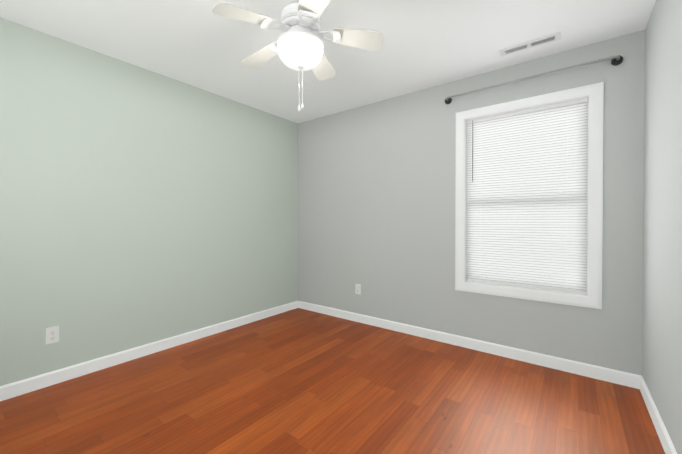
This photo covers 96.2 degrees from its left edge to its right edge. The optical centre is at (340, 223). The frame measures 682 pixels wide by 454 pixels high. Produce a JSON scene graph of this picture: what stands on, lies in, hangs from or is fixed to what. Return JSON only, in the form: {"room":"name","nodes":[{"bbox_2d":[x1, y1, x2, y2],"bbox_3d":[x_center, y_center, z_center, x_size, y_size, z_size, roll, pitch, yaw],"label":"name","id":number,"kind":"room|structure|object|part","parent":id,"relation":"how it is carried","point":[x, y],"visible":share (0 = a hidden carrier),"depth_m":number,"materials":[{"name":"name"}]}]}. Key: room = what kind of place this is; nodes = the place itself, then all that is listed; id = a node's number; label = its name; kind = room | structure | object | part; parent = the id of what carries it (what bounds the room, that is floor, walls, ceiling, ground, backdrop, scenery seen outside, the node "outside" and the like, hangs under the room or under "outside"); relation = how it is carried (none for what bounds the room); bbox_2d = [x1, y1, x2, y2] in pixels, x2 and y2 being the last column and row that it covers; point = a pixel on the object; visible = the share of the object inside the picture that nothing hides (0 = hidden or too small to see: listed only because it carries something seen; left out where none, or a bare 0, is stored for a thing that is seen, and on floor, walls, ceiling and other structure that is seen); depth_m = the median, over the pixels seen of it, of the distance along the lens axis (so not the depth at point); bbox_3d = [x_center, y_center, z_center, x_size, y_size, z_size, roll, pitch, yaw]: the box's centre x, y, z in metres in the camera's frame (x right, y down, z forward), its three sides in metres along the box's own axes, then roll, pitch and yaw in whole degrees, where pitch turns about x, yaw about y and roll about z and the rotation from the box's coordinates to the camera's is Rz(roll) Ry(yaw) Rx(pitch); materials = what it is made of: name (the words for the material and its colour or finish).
{"room":"empty bedroom","nodes":[
{"label":"empty bedroom","id":0,"kind":"room"},
{"bbox_2d":[0,17,297,385],"bbox_3d":[-1.596,-0.101,2.832,0.150,2.440,3.500,0,1,37],"label":"wall","id":1,"kind":"structure","parent":0,"point":[139,206],"depth_m":2.49,"materials":[{"name":"green paint"}]},
{"bbox_2d":[45,326,58,344],"bbox_3d":[-2.022,0.778,2.145,0.008,0.115,0.070,0,1,37],"label":"electrical outlet","id":2,"kind":"object","parent":1,"relation":"attached to","point":[52,334],"visible":1,"depth_m":2.14,"materials":[{"name":"plastic"}]},
{"bbox_2d":[0,301,297,400],"bbox_3d":[-1.530,1.074,2.792,0.014,0.092,3.200,0,1,37],"label":"baseboard","id":3,"kind":"structure","parent":1,"relation":"attached to","point":[20,387],"depth_m":2.48,"materials":[{"name":"white wood"}]},
{"bbox_2d":[0,0,655,122],"bbox_3d":[-0.224,-1.362,1.783,3.590,0.100,3.500,0,1,37],"label":"ceiling","id":4,"kind":"structure","parent":0,"point":[200,44],"depth_m":2.16,"materials":[{"name":"paint"}]},
{"bbox_2d":[212,0,383,111],"bbox_3d":[-0.258,-0.979,1.775,0.893,0.665,0.925,0,1,37],"label":"ceiling fan","id":5,"kind":"object","parent":4,"relation":"hanging from","point":[298,45],"visible":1,"depth_m":1.69,"materials":[{"name":"white metal"}]},
{"bbox_3d":[-0.232,-0.961,1.760,0.260,0.123,0.260,0,1,37],"label":"lamp shade","id":6,"kind":"part","parent":5,"relation":"part of","materials":[{"name":"white glass"}]},
{"bbox_3d":[-0.232,-0.765,1.762,0.031,0.237,0.030,0,1,37],"label":"cord","id":7,"kind":"part","parent":5,"relation":"part of","materials":[{"name":"white metal"}]},
{"bbox_2d":[499,32,560,56],"bbox_3d":[1.379,-1.311,2.245,0.380,0.009,0.100,0,1,37],"label":"ceiling vent","id":8,"kind":"object","parent":4,"relation":"in","point":[532,43],"visible":1,"depth_m":2.23,"materials":[{"name":"white metal"}]},
{"bbox_2d":[0,308,664,453],"bbox_3d":[-0.224,1.178,1.804,3.590,0.100,3.500,0,1,37],"label":"floor","id":9,"kind":"structure","parent":0,"point":[298,381],"depth_m":1.92,"materials":[{"name":"brown wood"}]},
{"bbox_2d":[298,30,644,375],"bbox_3d":[0.786,-0.103,3.130,3.290,2.440,0.150,0,1,37],"label":"wall","id":10,"kind":"structure","parent":0,"point":[376,200],"depth_m":2.92,"materials":[{"name":"grey paint"}]},
{"bbox_2d":[355,284,360,294],"bbox_3d":[0.193,0.742,3.487,0.070,0.115,0.008,0,1,37],"label":"outlet","id":11,"kind":"object","parent":10,"relation":"attached to","point":[357,288],"visible":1,"depth_m":3.48,"materials":[{"name":"plastic"}]},
{"bbox_2d":[298,301,640,388],"bbox_3d":[0.737,1.072,3.074,3.290,0.092,0.014,0,1,37],"label":"baseboard","id":12,"kind":"structure","parent":10,"relation":"attached to","point":[599,372],"depth_m":2.62,"materials":[{"name":"white wood"}]},
{"bbox_2d":[455,82,603,308],"bbox_3d":[1.501,-0.203,2.554,1.032,1.630,0.134,0,1,37],"label":"window","id":13,"kind":"structure","parent":10,"relation":"in","point":[595,92],"depth_m":2.34,"materials":[{"name":"white wood"}]},
{"bbox_2d":[466,98,587,294],"bbox_3d":[1.488,-0.204,2.534,0.858,1.464,0.038,0,1,37],"label":"window blind","id":14,"kind":"object","parent":13,"relation":"attached to","point":[527,198],"visible":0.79,"depth_m":2.50,"materials":[{"name":"white plastic"}]},
{"bbox_2d":[445,55,622,103],"bbox_3d":[1.446,-1.149,2.472,1.239,0.064,0.088,0,1,37],"label":"curtain rod","id":15,"kind":"object","parent":10,"relation":"attached to","point":[616,60],"visible":1,"depth_m":2.31,"materials":[{"name":"silver metal"}]},
{"bbox_2d":[642,0,681,453],"bbox_3d":[1.147,-0.083,0.756,0.150,2.440,3.500,0,1,37],"label":"wall","id":16,"kind":"structure","parent":0,"point":[662,309],"depth_m":1.61,"materials":[{"name":"grey paint"}]},
{"bbox_2d":[640,376,676,453],"bbox_3d":[1.082,1.090,0.815,0.014,0.092,3.200,0,1,37],"label":"baseboard","id":17,"kind":"structure","parent":16,"relation":"attached to","point":[664,436],"depth_m":1.67,"materials":[{"name":"white wood"}]}
]}

